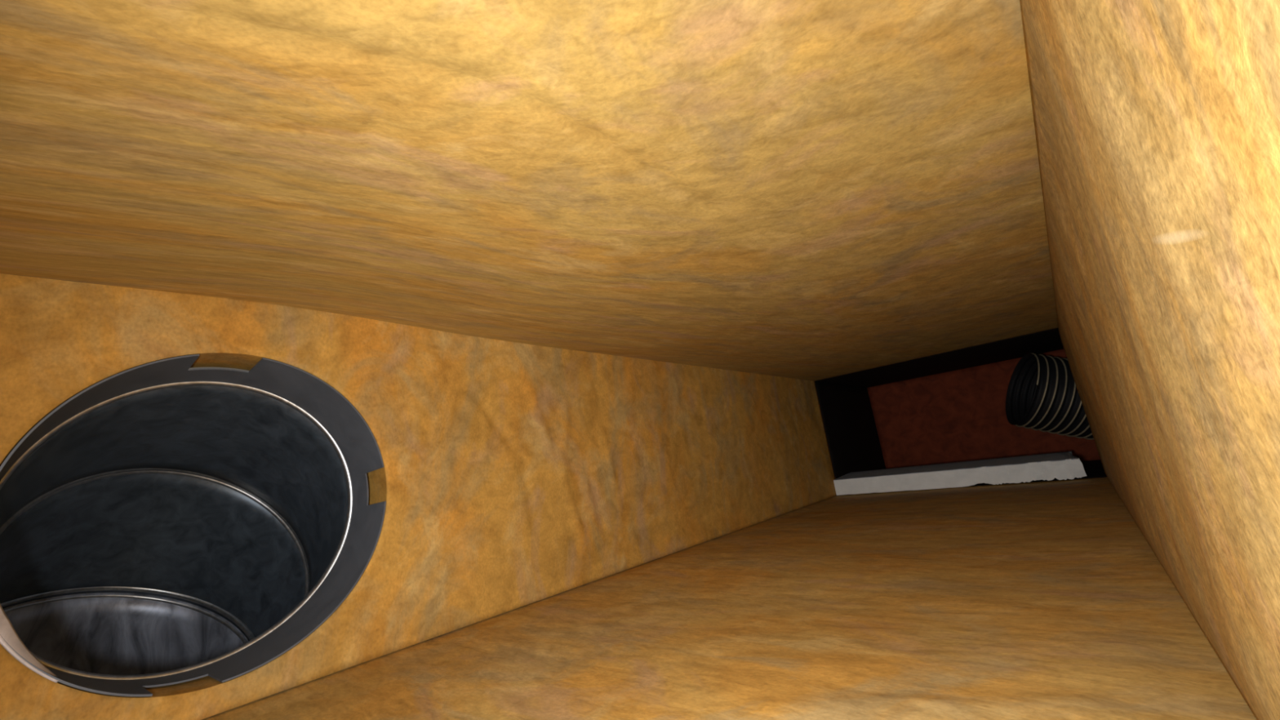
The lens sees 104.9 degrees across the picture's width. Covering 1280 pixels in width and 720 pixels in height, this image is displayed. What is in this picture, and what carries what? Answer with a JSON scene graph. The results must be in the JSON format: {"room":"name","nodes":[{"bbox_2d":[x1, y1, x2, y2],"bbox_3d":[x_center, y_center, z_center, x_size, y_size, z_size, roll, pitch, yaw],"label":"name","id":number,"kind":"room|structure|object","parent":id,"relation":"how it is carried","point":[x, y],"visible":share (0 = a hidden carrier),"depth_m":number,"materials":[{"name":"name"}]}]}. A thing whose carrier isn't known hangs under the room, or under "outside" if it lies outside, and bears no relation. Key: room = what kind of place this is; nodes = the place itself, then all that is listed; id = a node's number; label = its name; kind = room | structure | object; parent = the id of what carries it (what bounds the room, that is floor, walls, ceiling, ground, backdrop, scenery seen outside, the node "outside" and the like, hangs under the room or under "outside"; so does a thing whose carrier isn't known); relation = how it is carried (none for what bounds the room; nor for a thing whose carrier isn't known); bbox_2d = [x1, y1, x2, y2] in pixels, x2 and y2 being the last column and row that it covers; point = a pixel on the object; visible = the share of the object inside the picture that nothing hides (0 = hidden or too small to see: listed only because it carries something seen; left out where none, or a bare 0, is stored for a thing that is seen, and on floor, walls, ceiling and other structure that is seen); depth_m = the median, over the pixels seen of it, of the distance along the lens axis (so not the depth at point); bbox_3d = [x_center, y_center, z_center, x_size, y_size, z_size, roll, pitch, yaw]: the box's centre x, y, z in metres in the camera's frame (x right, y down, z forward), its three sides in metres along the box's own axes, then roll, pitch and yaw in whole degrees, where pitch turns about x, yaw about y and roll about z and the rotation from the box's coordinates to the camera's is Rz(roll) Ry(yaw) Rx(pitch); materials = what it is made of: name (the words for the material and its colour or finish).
{"room":"ventilation shaft","nodes":[
{"label":"ventilation shaft","id":0,"kind":"room"},
{"bbox_2d":[0,273,885,719],"bbox_3d":[0.074,0.132,0.743,0.046,0.267,1.865,-18,-16,39],"label":"wall","id":1,"kind":"structure","parent":0,"point":[513,475],"depth_m":0.45,"materials":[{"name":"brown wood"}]},
{"bbox_2d":[0,354,386,696],"bbox_3d":[-0.383,0.321,0.356,0.342,0.596,0.254,-18,-16,39],"label":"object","id":2,"kind":"object","parent":1,"relation":"attached to","point":[168,522],"visible":0.88,"depth_m":0.42,"materials":[{"name":"metal"}]},
{"bbox_2d":[0,0,1063,387],"bbox_3d":[0.340,-0.092,0.536,0.806,0.031,1.865,-18,-16,39],"label":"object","id":3,"kind":"structure","parent":0,"point":[814,190],"depth_m":0.24,"materials":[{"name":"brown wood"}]},
{"bbox_2d":[201,459,1256,719],"bbox_3d":[0.376,0.182,0.474,0.806,0.034,1.865,-18,-16,39],"label":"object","id":4,"kind":"structure","parent":0,"point":[1046,600],"depth_m":0.30,"materials":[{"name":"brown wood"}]},
{"bbox_2d":[833,451,1086,495],"bbox_3d":[0.619,0.231,0.989,0.417,0.039,0.125,-18,-16,39],"label":"strip","id":5,"kind":"object","parent":4,"relation":"on","point":[1059,465],"visible":1,"depth_m":0.94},
{"bbox_2d":[866,348,1100,468],"bbox_3d":[0.962,0.119,1.190,0.735,0.257,0.032,-18,-16,39],"label":"wall","id":6,"kind":"structure","parent":0,"point":[957,415],"depth_m":1.28,"materials":[{"name":"red"}]},
{"bbox_2d":[1005,352,1093,439],"bbox_3d":[0.991,0.069,0.972,0.442,0.235,0.181,-13,-14,22],"label":"flexible hose","id":7,"kind":"object","parent":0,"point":[1042,393],"visible":0.24,"depth_m":0.98,"materials":[{"name":"plastic"}]},
{"bbox_2d":[1019,0,1279,719],"bbox_3d":[0.306,0.008,0.305,0.032,0.255,1.491,-18,-16,39],"label":"wall","id":8,"kind":"structure","parent":0,"point":[1157,122],"depth_m":0.10,"materials":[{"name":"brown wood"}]}
]}

